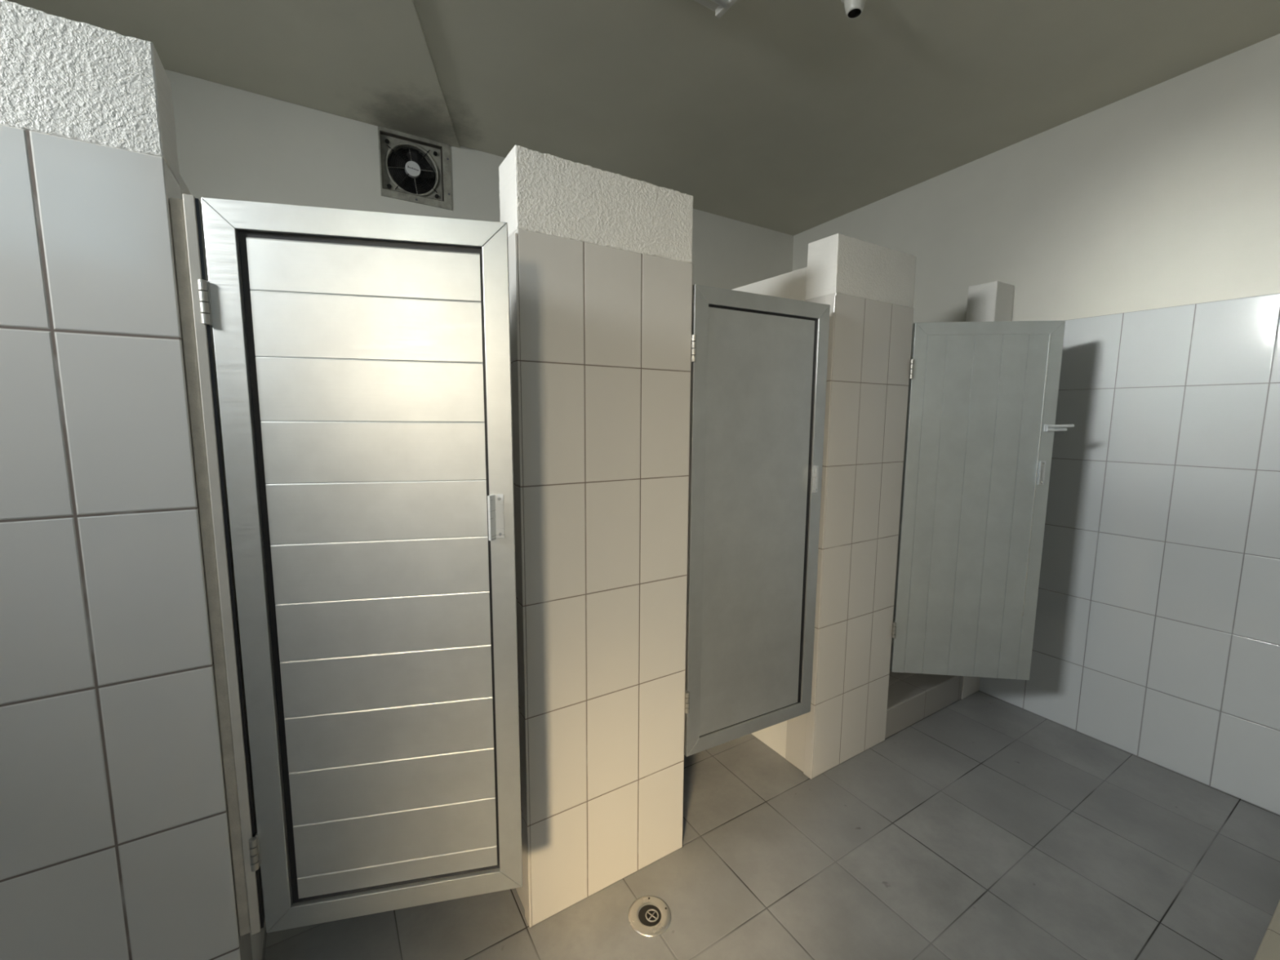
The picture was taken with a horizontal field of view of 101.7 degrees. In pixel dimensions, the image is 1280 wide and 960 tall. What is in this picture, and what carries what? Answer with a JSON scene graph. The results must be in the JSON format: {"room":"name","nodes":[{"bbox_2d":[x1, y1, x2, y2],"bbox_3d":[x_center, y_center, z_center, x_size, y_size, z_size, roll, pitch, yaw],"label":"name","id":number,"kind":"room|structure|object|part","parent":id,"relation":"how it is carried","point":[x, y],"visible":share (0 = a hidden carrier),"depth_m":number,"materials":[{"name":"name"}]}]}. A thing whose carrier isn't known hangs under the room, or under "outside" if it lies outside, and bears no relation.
{"room":"public restroom","nodes":[
{"label":"public restroom","id":0,"kind":"room"},
{"bbox_2d":[0,0,252,959],"bbox_3d":[-1.173,0.298,0.993,0.564,2.197,0.150,-4,8,-32],"label":"tiled wall","id":1,"kind":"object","parent":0,"point":[115,844],"visible":1,"depth_m":0.97,"materials":[{"name":"tile"}]},
{"bbox_2d":[168,197,250,936],"bbox_3d":[-0.894,0.245,1.095,0.022,1.578,0.027,-4,8,-32],"label":"door frame strip","id":2,"kind":"object","parent":1,"relation":"attached to","point":[176,205],"visible":0.8,"depth_m":1.07,"materials":[{"name":"silver metal"}]},
{"bbox_2d":[179,174,265,959],"bbox_3d":[-1.385,0.290,1.755,0.121,2.030,1.361,-4,8,-32],"label":"wall","id":3,"kind":"structure","parent":0,"point":[257,939],"depth_m":1.40,"materials":[{"name":"paint"}]},
{"bbox_2d":[182,193,264,934],"bbox_3d":[-0.876,0.241,1.103,0.018,1.586,0.037,-4,8,-32],"label":"door frame","id":4,"kind":"structure","parent":3,"relation":"attached to","point":[189,206],"depth_m":1.08,"materials":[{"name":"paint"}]},
{"bbox_2d":[197,197,522,933],"bbox_3d":[-0.578,0.240,1.161,0.584,1.591,0.057,-1,7,-12],"label":"door","id":5,"kind":"structure","parent":3,"relation":"in","point":[363,357],"depth_m":1.15,"materials":[{"name":"grey metal"}]},
{"bbox_3d":[-0.571,0.239,1.175,0.444,1.462,0.020,-1,7,-12],"label":"door panel","id":6,"kind":"part","parent":5,"relation":"part of","materials":[{"name":"metal"}]},
{"bbox_3d":[-0.330,0.084,1.183,0.015,0.102,0.039,7,10,44],"label":"handle","id":7,"kind":"part","parent":5,"relation":"part of","materials":[{"name":"silver metal"}]},
{"bbox_2d":[164,68,793,289],"bbox_3d":[-1.103,-0.366,2.745,5.172,3.100,0.150,-4,8,-32],"label":"wall","id":8,"kind":"structure","parent":0,"point":[233,144],"depth_m":2.32,"materials":[{"name":"paint"}]},
{"bbox_2d":[377,125,452,210],"bbox_3d":[-1.104,-1.508,2.556,0.322,0.307,0.086,-4,8,-32],"label":"fan","id":9,"kind":"object","parent":8,"relation":"attached to","point":[413,168],"visible":1,"depth_m":2.54,"materials":[{"name":"grey plastic"}]},
{"bbox_3d":[-1.124,-1.516,2.558,0.278,0.257,0.050,-4,8,-32],"label":"fan plate","id":10,"kind":"part","parent":9,"relation":"part of","materials":[{"name":"grey plastic"}]},
{"bbox_2d":[7,0,1279,235],"bbox_3d":[-0.066,-1.614,1.067,5.322,0.276,3.811,-4,8,-32],"label":"ceiling","id":11,"kind":"structure","parent":0,"point":[793,117],"depth_m":2.08,"materials":[{"name":"paint"}]},
{"bbox_2d":[693,0,737,17],"bbox_3d":[-0.181,-1.536,1.348,1.206,0.073,0.231,-4,8,-32],"label":"ceiling light","id":12,"kind":"object","parent":11,"relation":"attached to","point":[720,7],"visible":1,"depth_m":1.71,"materials":[{"name":"white plastic"}]},
{"bbox_2d":[840,0,866,18],"bbox_3d":[0.711,-1.579,1.722,0.092,0.066,0.092,-4,8,-32],"label":"ceiling light","id":13,"kind":"object","parent":11,"relation":"attached to","point":[854,9],"depth_m":1.72,"materials":[{"name":"white plastic"}]},
{"bbox_2d":[848,8,861,17],"bbox_3d":[0.711,-1.561,1.724,0.041,0.028,0.041,-4,8,-32],"label":"socket","id":14,"kind":"object","parent":13,"relation":"attached to","point":[852,13],"depth_m":1.74,"materials":[{"name":"black plastic"}]},
{"bbox_2d":[732,266,807,758],"bbox_3d":[0.354,0.124,2.819,0.120,2.128,1.361,-4,8,-32],"label":"wall","id":15,"kind":"structure","parent":0,"point":[791,285],"depth_m":2.27,"materials":[{"name":"paint"}]},
{"bbox_2d":[262,690,1279,959],"bbox_3d":[0.454,1.527,0.567,5.322,0.120,5.861,-4,8,-32],"label":"floor","id":16,"kind":"structure","parent":0,"point":[985,827],"depth_m":1.76,"materials":[{"name":"tile"}]},
{"bbox_2d":[498,145,693,928],"bbox_3d":[-0.120,0.226,1.638,0.569,2.200,0.148,-4,8,-32],"label":"tiled partition wall","id":17,"kind":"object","parent":16,"relation":"on","point":[601,267],"visible":1,"depth_m":1.54,"materials":[{"name":"tile"}]},
{"bbox_2d":[684,284,830,756],"bbox_3d":[0.421,0.161,1.869,0.614,1.591,0.057,-3,8,-28],"label":"door","id":18,"kind":"structure","parent":17,"relation":"attached to","point":[758,371],"depth_m":1.85,"materials":[{"name":"grey metal"}]},
{"bbox_3d":[0.661,-0.003,1.964,0.015,0.102,0.039,4,8,28],"label":"handle","id":19,"kind":"part","parent":18,"relation":"part of","materials":[{"name":"silver metal"}]},
{"bbox_2d":[628,895,671,936],"bbox_3d":[0.030,1.337,1.601,0.132,0.006,0.132,-4,8,-32],"label":"floor drain","id":20,"kind":"object","parent":16,"relation":"on","point":[648,915],"visible":1,"depth_m":1.60,"materials":[{"name":"metal"}]},
{"bbox_2d":[785,233,916,779],"bbox_3d":[0.915,0.149,2.277,0.521,2.214,0.150,-4,8,-32],"label":"tiled partition wall","id":21,"kind":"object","parent":16,"relation":"on","point":[868,288],"visible":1,"depth_m":2.19,"materials":[{"name":"tile"}]},
{"bbox_2d":[889,320,1074,679],"bbox_3d":[1.508,0.115,2.312,0.676,1.591,0.057,1,7,7],"label":"door","id":22,"kind":"structure","parent":21,"relation":"attached to","point":[983,396],"depth_m":2.30,"materials":[{"name":"metal"}]},
{"bbox_3d":[1.734,-0.031,2.254,0.039,0.102,0.015,-3,8,-27],"label":"handle","id":23,"kind":"part","parent":22,"relation":"part of","materials":[{"name":"silver metal"}]},
{"bbox_2d":[884,669,962,738],"bbox_3d":[0.979,1.073,3.239,1.269,0.152,1.505,-4,8,-32],"label":"raised step","id":24,"kind":"structure","parent":16,"relation":"on","point":[912,698],"depth_m":2.67,"materials":[{"name":"tile"}]},
{"bbox_2d":[960,280,1014,699],"bbox_3d":[1.811,0.092,2.823,0.184,2.209,0.140,-4,8,-32],"label":"pier","id":25,"kind":"object","parent":16,"relation":"on","point":[992,301],"visible":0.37,"depth_m":2.66,"materials":[{"name":"tile"}]},
{"bbox_2d":[1253,899,1279,959],"bbox_3d":[2.043,1.345,1.160,1.666,0.120,0.823,-4,8,-32],"label":"platform","id":26,"kind":"object","parent":16,"relation":"on","point":[1269,947],"visible":1,"depth_m":1.41,"materials":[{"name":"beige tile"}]},
{"bbox_2d":[791,33,1279,324],"bbox_3d":[2.129,-1.196,2.489,0.150,1.450,3.811,-4,8,-32],"label":"wall","id":27,"kind":"structure","parent":0,"point":[1166,193],"depth_m":2.33,"materials":[{"name":"paint"}]},
{"bbox_2d":[978,293,1279,815],"bbox_3d":[2.097,0.221,2.645,0.104,2.000,3.511,-4,8,-32],"label":"wall tiles","id":28,"kind":"object","parent":27,"relation":"attached to","point":[1157,633],"depth_m":2.25,"materials":[{"name":"tile"}]}
]}

